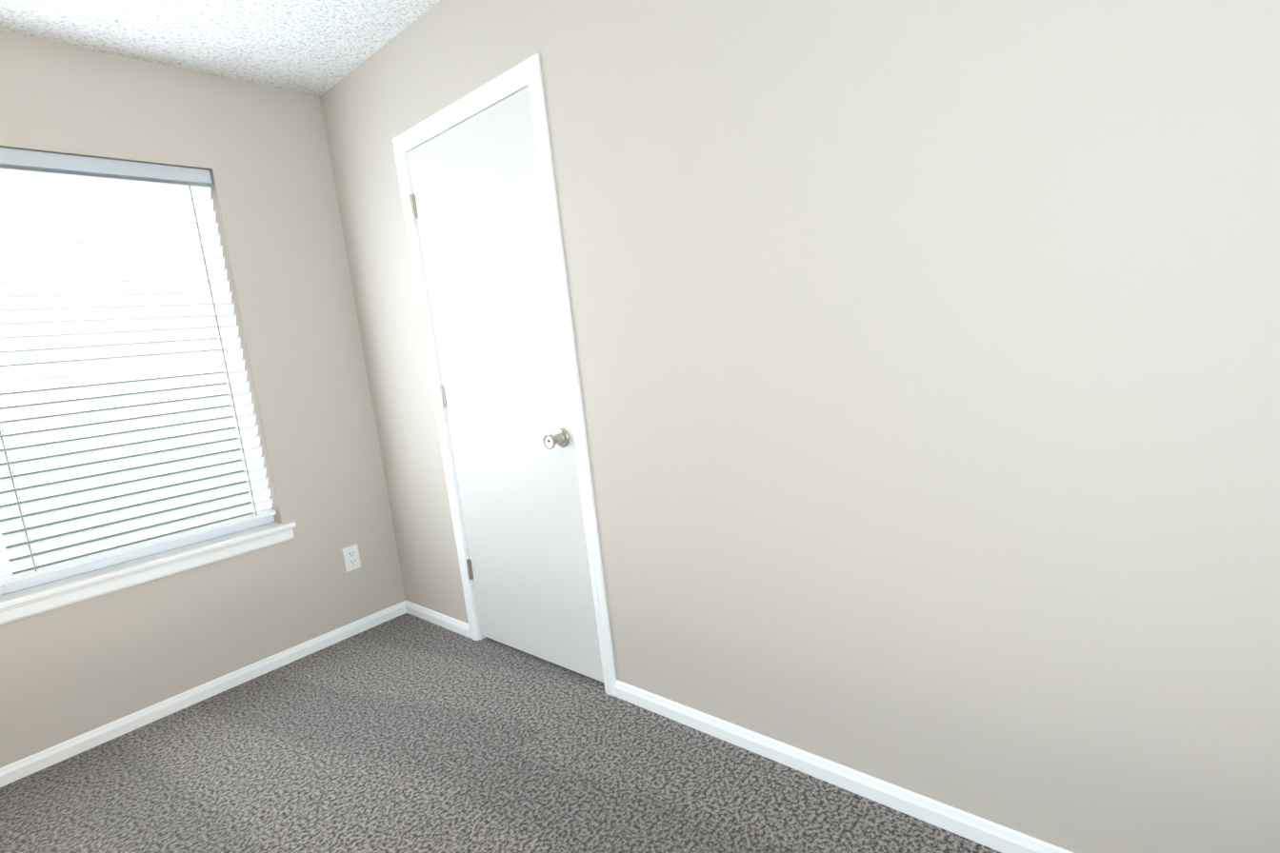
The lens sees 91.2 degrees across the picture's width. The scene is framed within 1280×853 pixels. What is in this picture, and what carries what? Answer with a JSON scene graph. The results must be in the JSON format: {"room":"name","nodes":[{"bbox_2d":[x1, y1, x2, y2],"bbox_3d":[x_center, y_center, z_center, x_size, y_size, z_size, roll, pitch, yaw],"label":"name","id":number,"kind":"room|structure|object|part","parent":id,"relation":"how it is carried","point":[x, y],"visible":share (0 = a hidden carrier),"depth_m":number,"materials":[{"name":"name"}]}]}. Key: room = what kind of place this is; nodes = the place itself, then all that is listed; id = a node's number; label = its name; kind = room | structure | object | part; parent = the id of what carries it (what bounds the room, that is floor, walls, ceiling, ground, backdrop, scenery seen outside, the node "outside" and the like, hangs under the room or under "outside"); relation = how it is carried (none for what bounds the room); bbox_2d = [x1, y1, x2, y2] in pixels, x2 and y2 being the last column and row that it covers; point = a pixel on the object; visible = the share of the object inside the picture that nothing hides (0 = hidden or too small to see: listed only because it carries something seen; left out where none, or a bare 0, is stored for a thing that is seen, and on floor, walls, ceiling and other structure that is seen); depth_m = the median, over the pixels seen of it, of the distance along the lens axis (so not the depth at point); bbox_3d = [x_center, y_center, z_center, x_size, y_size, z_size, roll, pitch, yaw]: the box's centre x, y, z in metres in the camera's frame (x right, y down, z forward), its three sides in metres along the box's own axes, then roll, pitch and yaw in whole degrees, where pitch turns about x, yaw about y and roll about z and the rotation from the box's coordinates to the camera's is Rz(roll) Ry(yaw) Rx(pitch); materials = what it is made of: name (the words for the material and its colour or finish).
{"room":"empty bedroom","nodes":[
{"label":"empty bedroom","id":0,"kind":"room"},
{"bbox_2d":[0,31,405,768],"bbox_3d":[-2.837,0.132,1.324,0.140,2.440,4.581,1,11,41],"label":"wall","id":1,"kind":"structure","parent":0,"point":[273,196],"depth_m":2.59,"materials":[{"name":"beige paint"}]},
{"bbox_2d":[0,167,294,624],"bbox_3d":[-1.955,-0.188,2.315,0.152,1.548,0.955,1,11,41],"label":"window","id":2,"kind":"structure","parent":1,"relation":"in","point":[52,226],"depth_m":2.31,"materials":[{"name":"white plastic"}]},
{"bbox_3d":[-2.274,-0.150,2.029,0.048,1.474,0.042,1,11,41],"label":"frame","id":3,"kind":"part","parent":2,"relation":"part of","materials":[{"name":"white plastic"}]},
{"bbox_3d":[-2.206,0.192,2.100,0.026,0.663,0.030,1,11,41],"label":"window sash","id":4,"kind":"part","parent":2,"relation":"part of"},
{"bbox_3d":[-2.150,-0.168,2.066,0.002,1.364,0.002,1,11,41],"label":"blind lift cord","id":5,"kind":"part","parent":2,"relation":"part of","materials":[{"name":"grey plastic"}]},
{"bbox_2d":[0,147,212,186],"bbox_3d":[-2.023,-0.921,2.199,0.060,0.054,0.881,1,11,41],"label":"blind headrail","id":6,"kind":"object","parent":2,"relation":"attached to","point":[36,161],"visible":0.88,"depth_m":2.25,"materials":[{"name":"grey"}]},
{"bbox_2d":[0,430,36,571],"bbox_3d":[-2.137,-0.167,2.046,0.002,1.364,0.004,1,11,41],"label":"ladder","id":7,"kind":"object","parent":6,"relation":"hanging from","point":[17,500],"visible":1,"depth_m":2.10,"materials":[{"name":"grey"}]},
{"bbox_2d":[188,181,257,515],"bbox_3d":[-1.694,-0.288,2.551,0.002,1.364,0.004,1,11,41],"label":"ladder","id":8,"kind":"object","parent":6,"relation":"hanging from","point":[222,347],"visible":1,"depth_m":2.54,"materials":[{"name":"grey fabric"}]},
{"bbox_2d":[214,326,253,514],"bbox_3d":[-1.729,-0.288,2.582,0.002,1.364,0.004,1,11,41],"label":"ladder","id":9,"kind":"object","parent":6,"relation":"hanging from","point":[236,438],"depth_m":2.64,"materials":[{"name":"grey fabric"}]},
{"bbox_3d":[-1.998,-0.225,2.344,0.040,0.044,0.809,1,11,41],"label":"window frame meeting rail","id":10,"kind":"part","parent":2,"relation":"part of","materials":[{"name":"white plastic"}]},
{"bbox_3d":[-1.920,0.474,2.443,0.048,0.052,0.809,1,11,41],"label":"frame","id":11,"kind":"part","parent":2,"relation":"part of","materials":[{"name":"white plastic"}]},
{"bbox_3d":[-1.871,0.447,2.394,0.052,0.020,0.873,1,11,41],"label":"window blind bottom rail","id":12,"kind":"part","parent":2,"relation":"part of","materials":[{"name":"white plastic"}]},
{"bbox_3d":[-1.821,0.548,2.375,0.016,0.052,0.955,1,11,41],"label":"window sill apron","id":13,"kind":"part","parent":2,"relation":"part of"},
{"bbox_3d":[-1.701,0.054,2.677,0.026,0.663,0.030,1,11,41],"label":"window sash","id":14,"kind":"part","parent":2,"relation":"part of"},
{"bbox_2d":[0,521,296,609],"bbox_3d":[-1.853,0.512,2.394,0.118,0.022,0.979,1,11,41],"label":"window sill","id":15,"kind":"structure","parent":1,"relation":"on","point":[23,596],"depth_m":2.33,"materials":[{"name":"white"}]},
{"bbox_2d":[0,600,406,787],"bbox_3d":[-2.649,1.305,1.440,0.013,0.058,4.581,1,11,41],"label":"baseboard","id":16,"kind":"structure","parent":1,"relation":"attached to","point":[14,771],"depth_m":2.43,"materials":[{"name":"white"}]},
{"bbox_2d":[341,544,360,572],"bbox_3d":[-1.346,0.615,2.928,0.010,0.115,0.070,1,11,41],"label":"electrical outlet","id":17,"kind":"object","parent":1,"relation":"attached to","point":[351,557],"visible":1,"depth_m":2.92,"materials":[{"name":"white plastic"}]},
{"bbox_2d":[0,0,439,97],"bbox_3d":[-1.221,-1.095,-0.386,4.800,0.100,4.861,1,11,41],"label":"ceiling","id":18,"kind":"structure","parent":0,"point":[317,48],"depth_m":2.20,"materials":[{"name":"white paint"}]},
{"bbox_2d":[0,613,1001,852],"bbox_3d":[-0.943,1.404,-0.031,4.800,0.100,4.861,1,11,41],"label":"floor","id":19,"kind":"structure","parent":0,"point":[406,733],"depth_m":1.89,"materials":[{"name":"carpet"}]},
{"bbox_2d":[320,0,1279,852],"bbox_3d":[0.449,-0.265,1.539,4.800,2.440,0.140,1,11,41],"label":"wall","id":20,"kind":"structure","parent":0,"point":[929,358],"depth_m":1.36,"materials":[{"name":"beige paint"}]},
{"bbox_2d":[405,600,470,638],"bbox_3d":[-0.957,0.902,2.946,0.548,0.058,0.013,1,11,41],"label":"baseboard","id":21,"kind":"structure","parent":20,"relation":"attached to","point":[458,627],"depth_m":2.92,"materials":[{"name":"white wood"}]},
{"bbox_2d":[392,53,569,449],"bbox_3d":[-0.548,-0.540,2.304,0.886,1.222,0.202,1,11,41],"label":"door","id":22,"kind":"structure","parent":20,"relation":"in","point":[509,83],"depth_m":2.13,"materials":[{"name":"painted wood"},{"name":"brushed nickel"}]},
{"bbox_2d":[392,86,603,682],"bbox_3d":[-0.505,-0.110,2.401,0.830,2.104,0.156,1,11,41],"label":"door","id":23,"kind":"structure","parent":22,"relation":"attached to","point":[477,193],"depth_m":2.32,"materials":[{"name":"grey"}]},
{"bbox_2d":[409,194,416,219],"bbox_3d":[-0.897,-0.868,2.474,0.012,0.092,0.012,1,11,41],"label":"hinge","id":24,"kind":"object","parent":23,"relation":"attached to","point":[412,207],"depth_m":2.47,"materials":[{"name":"silver metal"}]},
{"bbox_3d":[-0.894,-0.869,2.477,0.024,0.089,0.006,1,11,41],"label":"door hinge leaf","id":25,"kind":"part","parent":23,"relation":"part of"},
{"bbox_3d":[-0.842,-0.101,2.603,0.058,2.104,0.016,1,11,41],"label":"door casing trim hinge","id":26,"kind":"part","parent":23,"relation":"part of","materials":[{"name":"white wood"}]},
{"bbox_2d":[439,385,444,407],"bbox_3d":[-0.814,-0.123,2.580,0.012,0.092,0.012,1,11,41],"label":"hinge","id":27,"kind":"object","parent":23,"relation":"attached to","point":[442,396],"depth_m":2.57,"materials":[{"name":"silver metal"}]},
{"bbox_3d":[-0.811,-0.124,2.583,0.024,0.089,0.006,1,11,41],"label":"door hinge leaf","id":28,"kind":"part","parent":23,"relation":"part of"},
{"bbox_3d":[-0.769,-0.092,2.647,0.018,2.057,0.140,1,11,41],"label":"door jamb hinge","id":29,"kind":"part","parent":23,"relation":"part of","materials":[{"name":"white wood"}]},
{"bbox_2d":[465,559,471,579],"bbox_3d":[-0.732,0.613,2.684,0.012,0.092,0.012,1,11,41],"label":"hinge","id":30,"kind":"object","parent":23,"relation":"attached to","point":[469,570],"depth_m":2.68,"materials":[{"name":"silver metal"}]},
{"bbox_3d":[-0.729,0.612,2.688,0.024,0.089,0.006,1,11,41],"label":"door hinge leaf","id":31,"kind":"part","parent":23,"relation":"part of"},
{"bbox_3d":[-0.286,0.044,2.123,0.066,0.066,0.066,1,11,41],"label":"knob","id":32,"kind":"part","parent":22,"relation":"part of","materials":[{"name":"silver metal"}]},
{"bbox_2d":[527,53,616,696],"bbox_3d":[-0.218,-0.093,2.058,0.058,2.104,0.016,1,11,41],"label":"door frame","id":33,"kind":"structure","parent":20,"relation":"attached to","point":[552,222],"depth_m":2.03,"materials":[{"name":"white"}]},
{"bbox_2d":[615,680,1073,852],"bbox_3d":[1.075,0.928,1.173,3.073,0.058,0.013,1,11,41],"label":"baseboard","id":34,"kind":"structure","parent":20,"relation":"attached to","point":[997,837],"depth_m":1.63,"materials":[{"name":"white"}]},
{"label":"outside","id":35,"kind":"structure","parent":0,"visible":0},
{"bbox_2d":[0,254,263,596],"bbox_3d":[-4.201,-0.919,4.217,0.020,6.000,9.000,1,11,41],"label":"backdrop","id":36,"kind":"structure","parent":35,"point":[101,512],"depth_m":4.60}
]}

